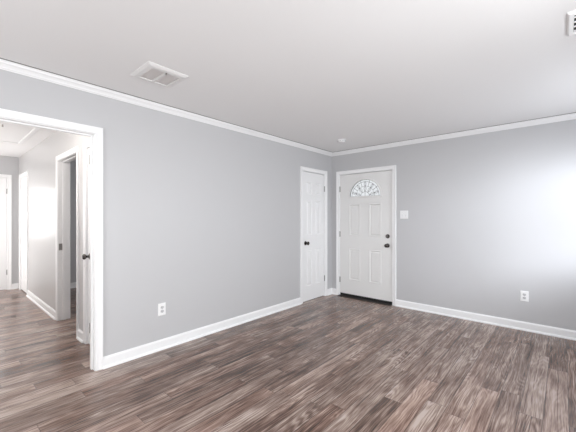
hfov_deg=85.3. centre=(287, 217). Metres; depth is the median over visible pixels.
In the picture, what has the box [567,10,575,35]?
ceiling vent
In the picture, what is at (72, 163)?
wall
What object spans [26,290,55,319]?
baseboard
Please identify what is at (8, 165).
wall
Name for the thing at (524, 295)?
wall outlet
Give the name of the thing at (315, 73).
ceiling
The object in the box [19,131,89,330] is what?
wall
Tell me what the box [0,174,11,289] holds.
trim
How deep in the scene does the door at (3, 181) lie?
5.69 m
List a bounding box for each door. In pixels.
[0,178,6,289]
[21,176,26,292]
[82,148,89,343]
[303,171,324,301]
[339,170,391,303]
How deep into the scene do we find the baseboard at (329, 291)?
5.36 m
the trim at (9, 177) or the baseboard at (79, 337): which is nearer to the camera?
the baseboard at (79, 337)
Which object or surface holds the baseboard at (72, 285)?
attached to the wall at (72, 163)
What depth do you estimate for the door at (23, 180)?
5.53 m
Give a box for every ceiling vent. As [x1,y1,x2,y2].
[130,61,188,87]
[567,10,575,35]
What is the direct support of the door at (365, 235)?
in the wall at (491, 219)
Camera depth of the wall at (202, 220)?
3.29 m
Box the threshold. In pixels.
[338,294,391,305]
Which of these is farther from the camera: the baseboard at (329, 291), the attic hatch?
the baseboard at (329, 291)
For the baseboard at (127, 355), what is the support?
attached to the wall at (202, 220)
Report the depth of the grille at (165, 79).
2.51 m
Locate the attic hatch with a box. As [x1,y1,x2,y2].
[0,122,39,143]
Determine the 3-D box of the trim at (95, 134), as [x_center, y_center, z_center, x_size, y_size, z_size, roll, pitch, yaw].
[-2.023,0.268,2.367,0.156,2.096,1.082,0,0,41]
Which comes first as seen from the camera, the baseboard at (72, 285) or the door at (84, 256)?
the door at (84, 256)
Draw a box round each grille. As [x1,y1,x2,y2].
[140,68,163,80]
[155,74,177,84]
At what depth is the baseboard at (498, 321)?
3.85 m
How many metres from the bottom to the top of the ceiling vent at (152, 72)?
0.029 m
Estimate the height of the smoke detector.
0.038 m
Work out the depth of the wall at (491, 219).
3.90 m
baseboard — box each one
[12,283,18,288]
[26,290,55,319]
[70,282,75,287]
[76,329,82,342]
[103,298,301,368]
[327,288,331,294]
[395,299,575,340]
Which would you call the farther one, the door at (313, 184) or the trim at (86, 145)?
the door at (313, 184)
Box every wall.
[0,69,331,356]
[0,156,18,283]
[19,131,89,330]
[70,160,75,282]
[332,119,575,330]
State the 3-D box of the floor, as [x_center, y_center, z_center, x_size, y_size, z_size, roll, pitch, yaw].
[-1.793,1.376,3.671,9.300,0.120,6.280,0,0,41]
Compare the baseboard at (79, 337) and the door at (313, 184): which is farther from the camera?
the door at (313, 184)
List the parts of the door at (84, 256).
knob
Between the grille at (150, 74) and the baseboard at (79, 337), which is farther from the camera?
the baseboard at (79, 337)
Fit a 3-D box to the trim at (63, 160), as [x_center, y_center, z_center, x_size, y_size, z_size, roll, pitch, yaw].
[-2.599,0.264,3.782,0.919,2.105,0.156,0,0,41]
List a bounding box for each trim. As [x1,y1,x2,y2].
[0,59,332,156]
[0,108,102,370]
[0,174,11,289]
[19,171,27,289]
[56,146,78,336]
[83,140,89,343]
[300,166,326,302]
[332,113,575,155]
[336,165,395,305]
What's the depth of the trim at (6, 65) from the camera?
2.90 m
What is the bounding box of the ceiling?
[0,0,575,157]
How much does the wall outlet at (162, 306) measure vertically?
0.122 m
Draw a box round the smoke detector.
[337,139,345,142]
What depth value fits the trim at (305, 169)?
4.93 m
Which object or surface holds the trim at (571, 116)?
attached to the wall at (491, 219)
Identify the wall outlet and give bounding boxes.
[158,302,165,315]
[520,291,528,301]
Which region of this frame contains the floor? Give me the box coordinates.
[0,288,575,431]
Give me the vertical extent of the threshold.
0.013 m
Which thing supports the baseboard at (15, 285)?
attached to the wall at (8, 165)
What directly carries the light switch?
attached to the wall at (491, 219)
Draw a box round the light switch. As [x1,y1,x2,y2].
[400,211,407,218]
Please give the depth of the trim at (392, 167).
4.89 m
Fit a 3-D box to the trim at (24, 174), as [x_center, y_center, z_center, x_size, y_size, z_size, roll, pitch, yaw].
[-4.632,0.264,5.563,0.750,2.105,0.138,0,0,41]

